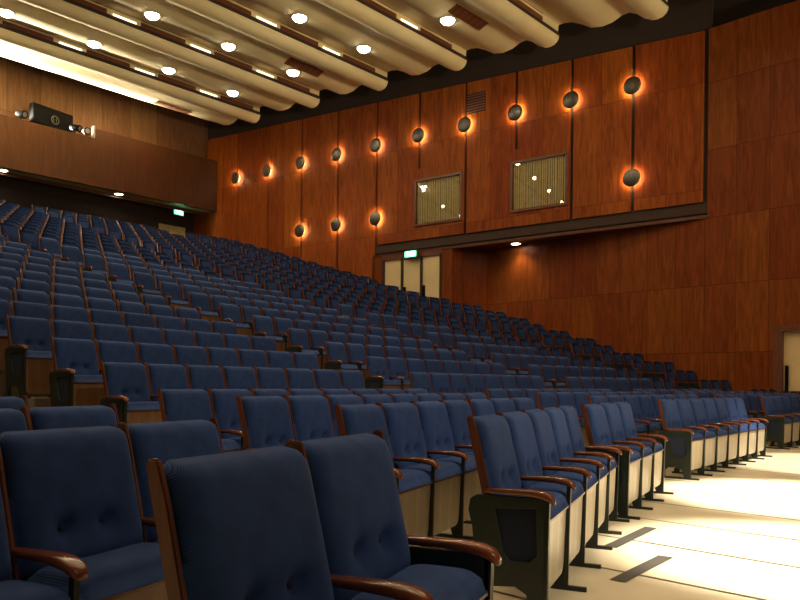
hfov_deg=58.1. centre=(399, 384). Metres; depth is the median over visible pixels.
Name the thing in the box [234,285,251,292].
seat
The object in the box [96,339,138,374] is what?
seat
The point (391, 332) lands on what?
seat
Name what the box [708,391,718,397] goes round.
seat
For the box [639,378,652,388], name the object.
seat
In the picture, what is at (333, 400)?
seat
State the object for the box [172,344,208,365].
seat
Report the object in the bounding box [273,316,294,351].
seat
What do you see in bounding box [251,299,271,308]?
seat
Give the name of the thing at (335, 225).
wall lamp
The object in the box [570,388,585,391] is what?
seat
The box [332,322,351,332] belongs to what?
seat
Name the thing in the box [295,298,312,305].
seat
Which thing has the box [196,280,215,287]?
seat
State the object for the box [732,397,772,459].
seat
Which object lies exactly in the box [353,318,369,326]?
seat
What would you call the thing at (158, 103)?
ceiling vent
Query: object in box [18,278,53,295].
seat
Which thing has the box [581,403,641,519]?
seat
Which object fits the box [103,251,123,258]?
seat
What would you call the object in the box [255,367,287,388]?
seat
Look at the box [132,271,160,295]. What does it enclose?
seat
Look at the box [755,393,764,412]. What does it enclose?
seat
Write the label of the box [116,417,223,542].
seat
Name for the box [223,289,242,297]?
seat
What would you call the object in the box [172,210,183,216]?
exit sign
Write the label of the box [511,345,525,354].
seat
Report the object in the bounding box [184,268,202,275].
seat
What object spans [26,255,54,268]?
seat
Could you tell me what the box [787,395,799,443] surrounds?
seat
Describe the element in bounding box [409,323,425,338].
seat
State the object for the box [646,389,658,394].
seat
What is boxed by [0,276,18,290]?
seat
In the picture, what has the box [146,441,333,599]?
seat
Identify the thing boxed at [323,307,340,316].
seat
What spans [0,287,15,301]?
seat
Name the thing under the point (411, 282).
door
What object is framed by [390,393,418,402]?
seat
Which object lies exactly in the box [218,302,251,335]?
seat
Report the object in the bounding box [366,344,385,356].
seat
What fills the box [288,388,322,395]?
seat
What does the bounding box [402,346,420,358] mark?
seat
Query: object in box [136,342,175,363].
seat
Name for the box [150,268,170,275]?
seat
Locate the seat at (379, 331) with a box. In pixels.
[367,326,384,335]
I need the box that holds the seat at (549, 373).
[541,365,566,388]
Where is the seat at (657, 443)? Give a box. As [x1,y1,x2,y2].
[615,401,673,501]
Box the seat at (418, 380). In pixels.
[408,372,432,392]
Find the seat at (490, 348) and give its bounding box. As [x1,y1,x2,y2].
[485,344,499,359]
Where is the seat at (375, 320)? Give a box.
[365,312,382,328]
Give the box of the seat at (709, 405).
[700,397,738,468]
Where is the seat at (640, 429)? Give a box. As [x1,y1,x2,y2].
[605,395,647,437]
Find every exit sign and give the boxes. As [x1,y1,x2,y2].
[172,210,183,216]
[404,250,417,257]
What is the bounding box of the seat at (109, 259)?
[105,256,126,270]
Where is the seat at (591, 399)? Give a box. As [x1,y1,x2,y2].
[587,395,607,403]
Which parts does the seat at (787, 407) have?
backrest, frame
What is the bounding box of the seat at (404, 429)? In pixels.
[378,401,462,547]
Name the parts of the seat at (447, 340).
backrest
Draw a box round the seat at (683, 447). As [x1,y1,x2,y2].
[657,399,703,480]
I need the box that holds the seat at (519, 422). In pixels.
[500,410,586,592]
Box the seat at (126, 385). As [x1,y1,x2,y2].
[100,361,161,424]
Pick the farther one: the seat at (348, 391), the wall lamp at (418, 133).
the wall lamp at (418, 133)
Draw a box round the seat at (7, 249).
[1,245,28,256]
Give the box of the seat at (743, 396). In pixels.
[736,393,762,420]
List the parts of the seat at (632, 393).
backrest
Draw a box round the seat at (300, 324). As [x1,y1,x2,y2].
[294,319,314,330]
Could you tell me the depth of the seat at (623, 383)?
17.60 m
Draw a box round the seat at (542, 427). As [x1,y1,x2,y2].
[522,407,600,568]
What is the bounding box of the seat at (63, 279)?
[52,273,82,287]
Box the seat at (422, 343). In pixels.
[417,339,433,348]
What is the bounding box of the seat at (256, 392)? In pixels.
[251,388,289,396]
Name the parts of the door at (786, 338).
handle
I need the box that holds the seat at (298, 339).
[286,327,320,368]
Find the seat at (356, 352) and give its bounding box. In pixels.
[345,342,367,380]
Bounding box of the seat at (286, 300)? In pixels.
[278,296,295,304]
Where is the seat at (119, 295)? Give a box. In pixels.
[113,290,141,302]
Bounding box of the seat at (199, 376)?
[186,364,225,389]
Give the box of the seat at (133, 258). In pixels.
[123,254,142,261]
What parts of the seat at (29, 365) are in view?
rail, frame, armrest, backrest, seat, panel, rail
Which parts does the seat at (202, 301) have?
backrest, seat, seat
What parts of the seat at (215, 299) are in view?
backrest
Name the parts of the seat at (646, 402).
backrest, armrest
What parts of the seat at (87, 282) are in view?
backrest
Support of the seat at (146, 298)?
on the floor at (37, 400)
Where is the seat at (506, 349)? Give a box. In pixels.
[499,345,512,353]
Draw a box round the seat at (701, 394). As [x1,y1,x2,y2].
[697,391,708,397]
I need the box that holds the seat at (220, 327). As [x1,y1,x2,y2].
[211,320,237,334]
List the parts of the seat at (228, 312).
rail, backrest, seat, seat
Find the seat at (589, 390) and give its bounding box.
[584,388,598,391]
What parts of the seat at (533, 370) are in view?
backrest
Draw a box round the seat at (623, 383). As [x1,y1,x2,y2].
[616,378,630,391]
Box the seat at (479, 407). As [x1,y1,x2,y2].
[467,398,494,416]
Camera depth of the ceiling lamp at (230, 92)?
29.02 m
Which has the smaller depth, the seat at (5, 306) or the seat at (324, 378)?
the seat at (5, 306)
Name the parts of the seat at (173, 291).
backrest, seat, seat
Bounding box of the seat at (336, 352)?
[324,341,359,370]
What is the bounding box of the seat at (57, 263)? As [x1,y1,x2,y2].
[54,259,80,270]
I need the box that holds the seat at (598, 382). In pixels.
[592,377,605,388]
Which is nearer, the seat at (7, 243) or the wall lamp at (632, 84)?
the seat at (7, 243)
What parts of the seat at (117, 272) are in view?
seat, backrest, seat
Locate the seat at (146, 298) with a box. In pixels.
[141,293,167,305]
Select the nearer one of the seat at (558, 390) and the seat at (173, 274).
the seat at (558, 390)
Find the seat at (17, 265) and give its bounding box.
[0,259,23,270]
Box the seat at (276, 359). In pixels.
[266,350,294,368]
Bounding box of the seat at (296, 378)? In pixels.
[285,368,315,388]
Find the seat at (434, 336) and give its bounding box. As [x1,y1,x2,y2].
[424,331,447,349]
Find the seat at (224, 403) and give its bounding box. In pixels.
[208,388,252,450]
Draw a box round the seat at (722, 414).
[712,397,748,465]
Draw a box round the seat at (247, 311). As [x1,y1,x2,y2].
[241,305,262,334]
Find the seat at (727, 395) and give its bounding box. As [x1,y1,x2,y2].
[725,393,753,417]
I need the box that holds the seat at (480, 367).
[473,361,490,373]
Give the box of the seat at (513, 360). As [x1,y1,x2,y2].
[505,353,527,375]
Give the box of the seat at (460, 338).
[454,334,468,348]
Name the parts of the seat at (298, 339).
rail, backrest, seat, rail, seat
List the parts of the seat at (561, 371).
backrest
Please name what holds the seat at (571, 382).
on the floor at (37, 400)
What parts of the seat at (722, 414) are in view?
backrest, armrest, frame, seat, panel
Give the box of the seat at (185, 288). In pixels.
[181,283,203,302]
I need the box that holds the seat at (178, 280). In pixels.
[176,277,196,285]
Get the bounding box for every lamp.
[0,8,14,17]
[15,110,27,118]
[59,40,101,50]
[70,124,81,132]
[82,127,90,135]
[113,10,160,23]
[135,67,175,75]
[191,42,235,52]
[200,90,238,96]
[231,172,239,183]
[257,13,307,26]
[257,69,299,77]
[262,164,270,176]
[295,156,304,168]
[295,224,303,236]
[323,44,370,55]
[330,218,340,231]
[331,147,340,160]
[369,211,380,225]
[370,138,380,151]
[412,128,423,142]
[458,117,470,131]
[508,104,521,120]
[563,91,578,107]
[623,76,640,94]
[623,169,639,186]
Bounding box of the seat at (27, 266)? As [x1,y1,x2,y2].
[23,261,53,275]
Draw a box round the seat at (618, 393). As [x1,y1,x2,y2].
[616,391,630,394]
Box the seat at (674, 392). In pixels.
[673,391,685,393]
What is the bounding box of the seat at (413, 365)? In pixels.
[405,358,425,377]
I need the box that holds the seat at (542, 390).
[540,388,556,391]
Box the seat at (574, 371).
[567,366,580,376]
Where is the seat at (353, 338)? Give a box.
[348,333,367,344]
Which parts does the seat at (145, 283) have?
backrest, seat, seat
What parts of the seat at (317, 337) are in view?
seat, backrest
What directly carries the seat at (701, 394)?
on the floor at (467, 528)
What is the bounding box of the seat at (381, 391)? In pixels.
[378,388,404,394]
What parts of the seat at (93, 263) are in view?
backrest, seat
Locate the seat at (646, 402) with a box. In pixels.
[637,394,662,429]
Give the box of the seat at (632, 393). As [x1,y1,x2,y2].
[629,391,642,394]
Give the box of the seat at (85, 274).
[81,270,107,281]
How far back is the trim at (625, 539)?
5.32 m
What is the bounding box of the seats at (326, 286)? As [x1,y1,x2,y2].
[0,199,799,394]
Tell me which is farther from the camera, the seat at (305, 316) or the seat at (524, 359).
the seat at (524, 359)
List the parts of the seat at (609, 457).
backrest, armrest, seat, armrest, frame, frame, panel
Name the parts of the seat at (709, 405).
backrest, armrest, frame, seat, panel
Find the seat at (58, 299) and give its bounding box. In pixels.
[51,292,86,308]
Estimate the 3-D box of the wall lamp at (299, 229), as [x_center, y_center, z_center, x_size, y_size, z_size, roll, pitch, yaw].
[-4.425,-6.796,31.803,0.580,0.580,0.172,0,0,35]
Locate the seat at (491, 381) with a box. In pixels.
[482,374,500,395]
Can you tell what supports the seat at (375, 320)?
on the floor at (37, 400)
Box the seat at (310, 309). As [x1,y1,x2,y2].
[306,305,323,314]
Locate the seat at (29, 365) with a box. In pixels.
[3,315,53,398]
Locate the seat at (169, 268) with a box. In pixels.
[166,266,184,272]
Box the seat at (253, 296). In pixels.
[242,291,260,299]
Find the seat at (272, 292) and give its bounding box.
[269,290,285,296]
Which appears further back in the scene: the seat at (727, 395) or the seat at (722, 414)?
the seat at (727, 395)
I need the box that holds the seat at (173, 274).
[170,271,190,278]
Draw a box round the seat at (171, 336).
[162,328,195,345]
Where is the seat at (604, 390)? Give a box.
[598,388,611,391]
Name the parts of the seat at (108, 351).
rail, backrest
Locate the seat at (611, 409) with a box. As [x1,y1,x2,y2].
[600,402,653,509]
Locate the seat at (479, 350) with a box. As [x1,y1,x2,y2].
[472,343,491,362]
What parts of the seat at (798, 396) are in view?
backrest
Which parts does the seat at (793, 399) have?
backrest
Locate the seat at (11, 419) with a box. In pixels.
[0,406,30,433]
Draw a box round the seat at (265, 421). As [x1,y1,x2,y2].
[236,395,294,449]
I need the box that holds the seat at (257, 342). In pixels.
[250,335,276,350]
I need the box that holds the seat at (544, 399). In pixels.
[535,392,557,407]
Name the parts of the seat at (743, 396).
backrest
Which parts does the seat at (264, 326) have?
rail, backrest, seat, rail, seat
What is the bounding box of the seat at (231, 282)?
[226,279,244,286]
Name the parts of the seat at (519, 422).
backrest, armrest, seat, frame, panel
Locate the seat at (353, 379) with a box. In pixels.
[338,369,365,388]
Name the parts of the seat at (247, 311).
seat, backrest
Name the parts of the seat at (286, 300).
backrest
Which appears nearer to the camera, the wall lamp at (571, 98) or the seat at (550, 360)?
the seat at (550, 360)
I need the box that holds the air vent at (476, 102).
[466,90,485,114]
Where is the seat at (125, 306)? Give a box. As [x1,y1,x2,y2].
[117,300,147,313]
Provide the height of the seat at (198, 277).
0.966 m
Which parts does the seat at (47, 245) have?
backrest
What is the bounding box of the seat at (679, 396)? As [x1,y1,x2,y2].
[675,394,687,398]
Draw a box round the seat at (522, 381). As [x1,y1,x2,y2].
[514,375,530,388]
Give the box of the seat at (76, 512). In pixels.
[0,423,167,599]
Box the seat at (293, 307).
[289,304,306,312]
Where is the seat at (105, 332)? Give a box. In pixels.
[91,322,130,341]
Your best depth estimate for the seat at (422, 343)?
16.48 m
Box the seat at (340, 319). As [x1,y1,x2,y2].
[336,316,353,325]
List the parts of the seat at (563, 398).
backrest, panel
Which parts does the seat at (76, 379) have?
rail, frame, armrest, backrest, seat, panel, rail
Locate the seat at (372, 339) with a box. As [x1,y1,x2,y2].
[366,334,385,346]
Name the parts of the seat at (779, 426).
rail, backrest, frame, armrest, panel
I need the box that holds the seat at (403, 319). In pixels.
[395,315,409,322]
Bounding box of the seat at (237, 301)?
[231,296,251,305]
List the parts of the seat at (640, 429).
backrest, seat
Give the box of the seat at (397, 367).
[386,357,410,388]
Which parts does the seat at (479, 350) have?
backrest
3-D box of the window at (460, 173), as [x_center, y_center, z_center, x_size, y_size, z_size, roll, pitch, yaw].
[1.493,-7.118,27.792,2.190,1.840,0.220,0,0,35]
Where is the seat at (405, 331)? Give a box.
[394,321,414,338]
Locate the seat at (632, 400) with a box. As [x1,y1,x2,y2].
[622,394,661,437]
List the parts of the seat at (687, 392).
backrest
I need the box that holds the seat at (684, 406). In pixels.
[672,398,716,475]
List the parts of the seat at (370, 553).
rail, backrest, rail, armrest, seat, frame, armrest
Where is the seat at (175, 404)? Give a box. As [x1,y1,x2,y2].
[157,388,241,452]
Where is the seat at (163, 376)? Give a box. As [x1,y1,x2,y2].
[146,363,189,401]
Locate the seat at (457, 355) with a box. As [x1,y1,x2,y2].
[452,350,468,360]
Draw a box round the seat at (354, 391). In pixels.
[351,388,378,394]
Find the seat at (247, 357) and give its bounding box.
[237,348,268,367]
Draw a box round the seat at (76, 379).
[49,337,104,406]
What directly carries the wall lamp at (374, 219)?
attached to the wall at (659, 130)
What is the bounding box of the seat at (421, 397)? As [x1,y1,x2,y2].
[416,393,441,401]
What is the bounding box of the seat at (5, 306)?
[0,299,12,369]
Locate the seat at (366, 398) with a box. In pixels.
[361,393,392,403]
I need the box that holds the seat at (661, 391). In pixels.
[658,389,669,394]
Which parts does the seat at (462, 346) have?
backrest, seat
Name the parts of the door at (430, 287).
handle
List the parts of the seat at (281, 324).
seat, backrest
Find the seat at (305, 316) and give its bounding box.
[300,312,319,321]
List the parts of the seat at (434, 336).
backrest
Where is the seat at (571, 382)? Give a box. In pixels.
[565,376,580,388]
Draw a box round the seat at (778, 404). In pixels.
[769,395,799,447]
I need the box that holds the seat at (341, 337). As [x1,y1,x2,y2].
[329,331,349,343]
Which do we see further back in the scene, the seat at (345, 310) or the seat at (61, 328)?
the seat at (345, 310)
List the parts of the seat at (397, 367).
armrest, backrest, seat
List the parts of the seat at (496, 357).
backrest, seat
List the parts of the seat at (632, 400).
backrest, armrest, seat, panel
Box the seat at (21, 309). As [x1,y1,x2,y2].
[10,300,52,319]
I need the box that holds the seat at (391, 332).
[384,328,400,337]
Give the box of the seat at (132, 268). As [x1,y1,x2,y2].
[129,265,150,280]
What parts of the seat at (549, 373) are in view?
backrest, seat, seat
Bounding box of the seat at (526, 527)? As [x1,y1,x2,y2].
[467,412,568,599]
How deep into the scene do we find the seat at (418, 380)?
12.10 m
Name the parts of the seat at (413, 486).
rail, backrest, frame, armrest, seat, panel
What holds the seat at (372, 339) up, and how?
on the floor at (37, 400)
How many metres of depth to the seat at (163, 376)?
8.01 m
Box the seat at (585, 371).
[579,366,593,376]
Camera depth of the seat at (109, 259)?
17.29 m
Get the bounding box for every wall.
[0,56,207,215]
[0,175,193,232]
[193,0,712,279]
[372,248,487,310]
[487,0,799,391]
[713,0,797,27]
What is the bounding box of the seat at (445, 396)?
[440,392,465,400]
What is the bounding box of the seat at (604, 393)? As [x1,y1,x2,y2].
[602,391,616,394]
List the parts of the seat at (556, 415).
backrest, armrest, seat, frame, panel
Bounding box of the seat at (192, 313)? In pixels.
[174,306,201,319]
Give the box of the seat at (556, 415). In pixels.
[542,406,612,549]
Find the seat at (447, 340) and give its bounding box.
[439,332,457,350]
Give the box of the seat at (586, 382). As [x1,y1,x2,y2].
[579,377,593,388]
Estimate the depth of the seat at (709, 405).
10.19 m
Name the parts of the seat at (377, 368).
rail, frame, armrest, backrest, seat, panel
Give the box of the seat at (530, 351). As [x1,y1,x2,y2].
[524,346,537,355]
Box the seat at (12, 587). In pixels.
[0,448,70,599]
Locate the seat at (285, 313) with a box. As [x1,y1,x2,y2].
[281,309,301,320]
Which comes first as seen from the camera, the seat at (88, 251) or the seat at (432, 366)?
the seat at (432, 366)
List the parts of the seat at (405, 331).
backrest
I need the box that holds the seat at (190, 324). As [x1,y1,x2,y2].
[183,317,212,332]
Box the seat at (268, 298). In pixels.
[261,294,278,302]
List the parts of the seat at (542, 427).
backrest, armrest, seat, frame, panel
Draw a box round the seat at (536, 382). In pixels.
[529,375,545,388]
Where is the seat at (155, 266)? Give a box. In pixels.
[146,262,165,269]
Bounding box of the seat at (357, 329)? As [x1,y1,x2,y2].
[350,324,368,335]
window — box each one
[413,171,462,226]
[509,151,567,212]
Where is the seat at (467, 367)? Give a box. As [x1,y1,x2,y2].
[458,361,475,373]
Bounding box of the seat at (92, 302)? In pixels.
[86,296,118,311]
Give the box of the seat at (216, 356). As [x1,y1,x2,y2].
[206,346,239,366]
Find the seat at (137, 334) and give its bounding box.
[128,325,164,343]
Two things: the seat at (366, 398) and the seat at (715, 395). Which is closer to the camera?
the seat at (366, 398)
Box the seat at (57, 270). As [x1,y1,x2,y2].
[53,266,81,278]
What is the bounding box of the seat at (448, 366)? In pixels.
[441,360,459,373]
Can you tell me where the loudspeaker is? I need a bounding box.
[29,102,72,132]
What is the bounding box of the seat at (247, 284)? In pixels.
[244,282,260,288]
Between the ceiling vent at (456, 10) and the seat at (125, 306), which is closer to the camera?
the seat at (125, 306)
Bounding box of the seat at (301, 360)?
[292,351,319,368]
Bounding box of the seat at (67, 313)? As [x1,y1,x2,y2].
[51,304,89,322]
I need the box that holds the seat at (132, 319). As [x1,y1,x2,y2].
[122,311,155,327]
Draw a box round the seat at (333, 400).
[326,394,362,436]
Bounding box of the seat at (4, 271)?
[0,267,21,279]
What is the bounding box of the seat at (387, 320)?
[381,314,395,328]
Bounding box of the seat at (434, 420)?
[414,400,481,539]
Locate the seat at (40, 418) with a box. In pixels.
[26,404,118,429]
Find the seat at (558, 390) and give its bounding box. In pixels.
[555,388,570,391]
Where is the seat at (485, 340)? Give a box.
[481,336,494,344]
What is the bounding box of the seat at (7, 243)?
[4,240,30,250]
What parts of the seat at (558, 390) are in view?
backrest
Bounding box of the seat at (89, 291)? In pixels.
[84,286,114,300]
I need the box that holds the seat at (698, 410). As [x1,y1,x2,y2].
[687,398,727,471]
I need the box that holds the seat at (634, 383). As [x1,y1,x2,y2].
[628,378,641,391]
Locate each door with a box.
[158,223,184,237]
[385,259,400,289]
[403,257,419,294]
[422,255,438,298]
[773,324,799,392]
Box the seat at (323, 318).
[318,313,336,323]
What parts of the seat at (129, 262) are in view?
backrest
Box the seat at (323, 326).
[314,321,333,331]
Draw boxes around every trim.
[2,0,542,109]
[92,126,94,137]
[373,201,707,257]
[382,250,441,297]
[604,527,655,547]
[610,555,672,581]
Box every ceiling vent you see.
[154,101,191,113]
[284,57,323,76]
[448,4,487,30]
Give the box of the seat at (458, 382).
[448,373,468,392]
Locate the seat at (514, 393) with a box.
[505,388,524,397]
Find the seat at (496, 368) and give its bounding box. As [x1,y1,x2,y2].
[489,362,505,374]
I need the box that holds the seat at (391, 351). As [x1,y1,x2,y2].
[384,345,403,357]
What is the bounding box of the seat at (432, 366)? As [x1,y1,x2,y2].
[423,359,442,372]
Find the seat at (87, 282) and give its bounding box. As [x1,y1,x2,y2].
[82,277,110,290]
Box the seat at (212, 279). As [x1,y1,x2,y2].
[208,276,226,283]
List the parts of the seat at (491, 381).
backrest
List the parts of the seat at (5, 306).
seat, panel, backrest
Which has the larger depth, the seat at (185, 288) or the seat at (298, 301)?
the seat at (298, 301)
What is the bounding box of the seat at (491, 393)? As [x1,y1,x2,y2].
[486,388,507,398]
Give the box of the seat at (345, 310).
[338,303,354,317]
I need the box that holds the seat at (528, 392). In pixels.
[523,388,540,408]
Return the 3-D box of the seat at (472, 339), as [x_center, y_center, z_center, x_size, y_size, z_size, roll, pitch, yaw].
[2.098,-0.833,19.114,0.579,0.966,0.449,0,0,-44]
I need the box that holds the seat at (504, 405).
[490,397,515,413]
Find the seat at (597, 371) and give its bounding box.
[592,367,604,377]
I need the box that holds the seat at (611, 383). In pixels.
[604,377,618,391]
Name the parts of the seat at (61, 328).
rail, backrest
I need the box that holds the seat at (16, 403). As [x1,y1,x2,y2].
[0,395,29,410]
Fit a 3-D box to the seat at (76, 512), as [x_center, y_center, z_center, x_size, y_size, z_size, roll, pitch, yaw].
[-0.970,0.629,2.383,0.518,0.966,0.579,0,0,26]
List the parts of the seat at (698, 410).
backrest, armrest, frame, seat, panel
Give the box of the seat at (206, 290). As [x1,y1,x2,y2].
[202,286,223,295]
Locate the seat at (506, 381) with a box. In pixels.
[498,374,516,388]
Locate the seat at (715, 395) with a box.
[714,393,725,397]
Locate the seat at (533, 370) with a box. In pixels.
[527,364,553,388]
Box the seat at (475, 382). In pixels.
[465,373,486,396]
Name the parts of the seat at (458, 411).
backrest, armrest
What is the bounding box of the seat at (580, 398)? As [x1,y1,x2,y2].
[571,391,588,419]
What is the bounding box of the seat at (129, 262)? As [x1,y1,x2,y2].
[126,259,146,267]
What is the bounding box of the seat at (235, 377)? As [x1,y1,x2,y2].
[222,365,258,389]
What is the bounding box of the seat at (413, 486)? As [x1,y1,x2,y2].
[334,402,431,545]
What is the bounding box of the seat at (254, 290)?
[252,288,269,294]
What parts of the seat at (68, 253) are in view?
backrest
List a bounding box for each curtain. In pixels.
[418,175,459,223]
[514,155,564,209]
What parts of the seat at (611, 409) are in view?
backrest, armrest, seat, frame, panel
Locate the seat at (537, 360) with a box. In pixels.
[532,355,545,365]
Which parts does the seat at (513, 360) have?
backrest, seat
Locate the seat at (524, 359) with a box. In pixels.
[519,354,533,370]
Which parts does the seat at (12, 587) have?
backrest, rail, seat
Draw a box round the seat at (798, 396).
[793,395,799,441]
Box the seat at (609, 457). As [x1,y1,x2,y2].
[559,404,629,534]
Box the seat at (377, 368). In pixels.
[364,356,401,388]
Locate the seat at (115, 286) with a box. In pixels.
[110,281,136,292]
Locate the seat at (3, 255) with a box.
[0,251,26,263]
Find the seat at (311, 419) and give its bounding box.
[286,394,334,440]
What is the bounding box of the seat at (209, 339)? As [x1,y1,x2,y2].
[194,331,224,347]
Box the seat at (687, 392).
[686,391,698,397]
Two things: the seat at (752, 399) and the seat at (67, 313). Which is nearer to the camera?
the seat at (67, 313)
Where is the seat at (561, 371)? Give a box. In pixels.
[554,365,568,386]
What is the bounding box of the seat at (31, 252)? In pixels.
[28,249,54,260]
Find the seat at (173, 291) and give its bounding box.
[159,281,189,307]
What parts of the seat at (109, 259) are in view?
backrest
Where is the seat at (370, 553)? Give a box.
[285,430,501,599]
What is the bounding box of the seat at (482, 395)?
[463,392,486,398]
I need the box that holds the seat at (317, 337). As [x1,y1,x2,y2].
[308,329,329,368]
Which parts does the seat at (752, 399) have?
backrest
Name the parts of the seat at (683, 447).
rail, backrest, frame, armrest, panel, seat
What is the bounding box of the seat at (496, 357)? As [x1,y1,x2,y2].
[491,352,517,374]
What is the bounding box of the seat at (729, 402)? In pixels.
[722,397,757,461]
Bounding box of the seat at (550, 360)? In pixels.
[545,356,558,365]
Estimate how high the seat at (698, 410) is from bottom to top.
0.966 m
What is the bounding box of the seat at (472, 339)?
[467,335,481,343]
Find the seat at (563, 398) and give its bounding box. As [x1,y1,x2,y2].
[555,391,588,445]
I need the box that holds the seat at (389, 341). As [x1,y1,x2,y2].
[384,336,401,347]
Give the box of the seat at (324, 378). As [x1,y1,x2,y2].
[312,368,341,388]
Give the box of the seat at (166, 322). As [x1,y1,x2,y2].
[154,314,184,329]
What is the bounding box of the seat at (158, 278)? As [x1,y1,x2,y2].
[154,274,175,290]
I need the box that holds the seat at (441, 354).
[436,349,453,360]
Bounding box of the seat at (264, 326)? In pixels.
[251,314,285,351]
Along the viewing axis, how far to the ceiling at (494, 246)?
26.20 m
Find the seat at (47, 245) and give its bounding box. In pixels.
[38,236,60,260]
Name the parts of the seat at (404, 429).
rail, backrest, armrest, frame, seat, panel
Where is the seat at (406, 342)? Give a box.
[401,337,417,348]
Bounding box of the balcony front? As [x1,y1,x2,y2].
[0,114,216,211]
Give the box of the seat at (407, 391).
[403,388,427,393]
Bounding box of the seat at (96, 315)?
[88,308,123,324]
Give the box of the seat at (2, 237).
[0,235,7,241]
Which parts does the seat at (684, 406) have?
backrest, frame, armrest, seat, panel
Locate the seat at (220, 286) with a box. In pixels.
[215,282,234,290]
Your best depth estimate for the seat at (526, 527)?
3.54 m
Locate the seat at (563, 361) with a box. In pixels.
[557,356,570,366]
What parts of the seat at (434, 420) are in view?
backrest, armrest, frame, seat, panel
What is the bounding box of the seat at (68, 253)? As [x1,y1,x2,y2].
[59,244,83,269]
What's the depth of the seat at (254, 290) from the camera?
18.47 m
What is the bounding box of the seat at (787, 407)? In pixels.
[777,395,799,445]
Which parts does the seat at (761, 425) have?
backrest, armrest, frame, seat, armrest, frame, panel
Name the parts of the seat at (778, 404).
backrest, frame, seat, panel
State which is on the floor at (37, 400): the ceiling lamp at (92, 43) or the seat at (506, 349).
the seat at (506, 349)
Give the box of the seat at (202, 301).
[188,291,220,320]
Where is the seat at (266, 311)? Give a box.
[262,308,282,317]
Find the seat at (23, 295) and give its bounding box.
[14,288,52,304]
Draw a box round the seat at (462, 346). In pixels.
[457,341,481,361]
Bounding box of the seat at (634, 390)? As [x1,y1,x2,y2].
[632,389,645,391]
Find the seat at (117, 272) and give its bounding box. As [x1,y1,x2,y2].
[106,261,132,283]
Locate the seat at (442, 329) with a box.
[438,326,451,333]
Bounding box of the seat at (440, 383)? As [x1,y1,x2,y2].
[429,372,450,393]
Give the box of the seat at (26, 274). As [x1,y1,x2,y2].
[21,269,53,283]
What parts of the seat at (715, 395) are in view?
backrest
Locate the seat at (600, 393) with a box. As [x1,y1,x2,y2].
[587,391,602,395]
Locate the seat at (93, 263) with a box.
[82,253,107,276]
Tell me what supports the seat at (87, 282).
on the floor at (37, 400)
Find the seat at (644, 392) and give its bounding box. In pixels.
[642,391,654,394]
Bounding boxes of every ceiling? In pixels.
[0,0,668,124]
[0,168,216,212]
[378,213,705,253]
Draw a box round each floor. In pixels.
[0,370,50,408]
[415,441,776,548]
[493,443,799,599]
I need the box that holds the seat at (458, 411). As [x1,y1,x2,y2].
[443,399,473,523]
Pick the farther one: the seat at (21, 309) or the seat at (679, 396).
the seat at (679, 396)
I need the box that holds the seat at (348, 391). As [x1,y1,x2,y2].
[321,388,351,394]
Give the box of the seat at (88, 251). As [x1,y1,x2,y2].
[82,248,103,257]
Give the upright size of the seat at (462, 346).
0.966 m
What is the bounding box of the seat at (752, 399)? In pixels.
[746,393,763,416]
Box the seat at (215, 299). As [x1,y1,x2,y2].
[210,294,231,319]
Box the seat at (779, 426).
[760,396,791,449]
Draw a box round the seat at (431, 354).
[420,348,437,359]
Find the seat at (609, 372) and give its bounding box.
[603,367,616,377]
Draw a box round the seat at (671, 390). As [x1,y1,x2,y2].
[669,389,679,393]
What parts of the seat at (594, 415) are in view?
rail, backrest, armrest, frame, panel, seat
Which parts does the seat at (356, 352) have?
armrest, backrest, seat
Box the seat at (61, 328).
[48,319,93,396]
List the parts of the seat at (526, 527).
rail, backrest, frame, armrest, seat, panel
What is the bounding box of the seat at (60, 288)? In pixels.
[52,282,84,298]
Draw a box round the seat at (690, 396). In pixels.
[686,394,697,398]
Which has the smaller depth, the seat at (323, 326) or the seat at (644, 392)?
the seat at (644, 392)
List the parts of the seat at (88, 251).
backrest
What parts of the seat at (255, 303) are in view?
backrest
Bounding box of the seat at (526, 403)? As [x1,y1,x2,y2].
[511,397,535,410]
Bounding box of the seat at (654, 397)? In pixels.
[650,394,664,421]
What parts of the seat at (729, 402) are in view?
backrest, armrest, frame, seat, panel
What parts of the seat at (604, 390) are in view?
backrest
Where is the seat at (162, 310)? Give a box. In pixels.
[147,303,175,316]
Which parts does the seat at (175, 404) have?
rail, backrest, rail, seat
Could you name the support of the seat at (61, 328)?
on the floor at (37, 400)
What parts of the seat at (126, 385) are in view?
rail, frame, armrest, backrest, seat, panel, rail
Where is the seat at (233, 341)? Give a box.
[223,333,251,349]
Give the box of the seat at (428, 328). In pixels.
[424,325,437,332]
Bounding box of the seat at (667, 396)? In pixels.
[663,394,676,398]
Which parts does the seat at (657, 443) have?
backrest, armrest, seat, armrest, frame, frame, panel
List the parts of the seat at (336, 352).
rail, armrest, backrest, seat, seat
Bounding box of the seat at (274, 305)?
[270,301,289,310]
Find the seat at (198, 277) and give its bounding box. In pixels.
[190,274,208,281]
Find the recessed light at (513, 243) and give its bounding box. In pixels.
[510,242,521,244]

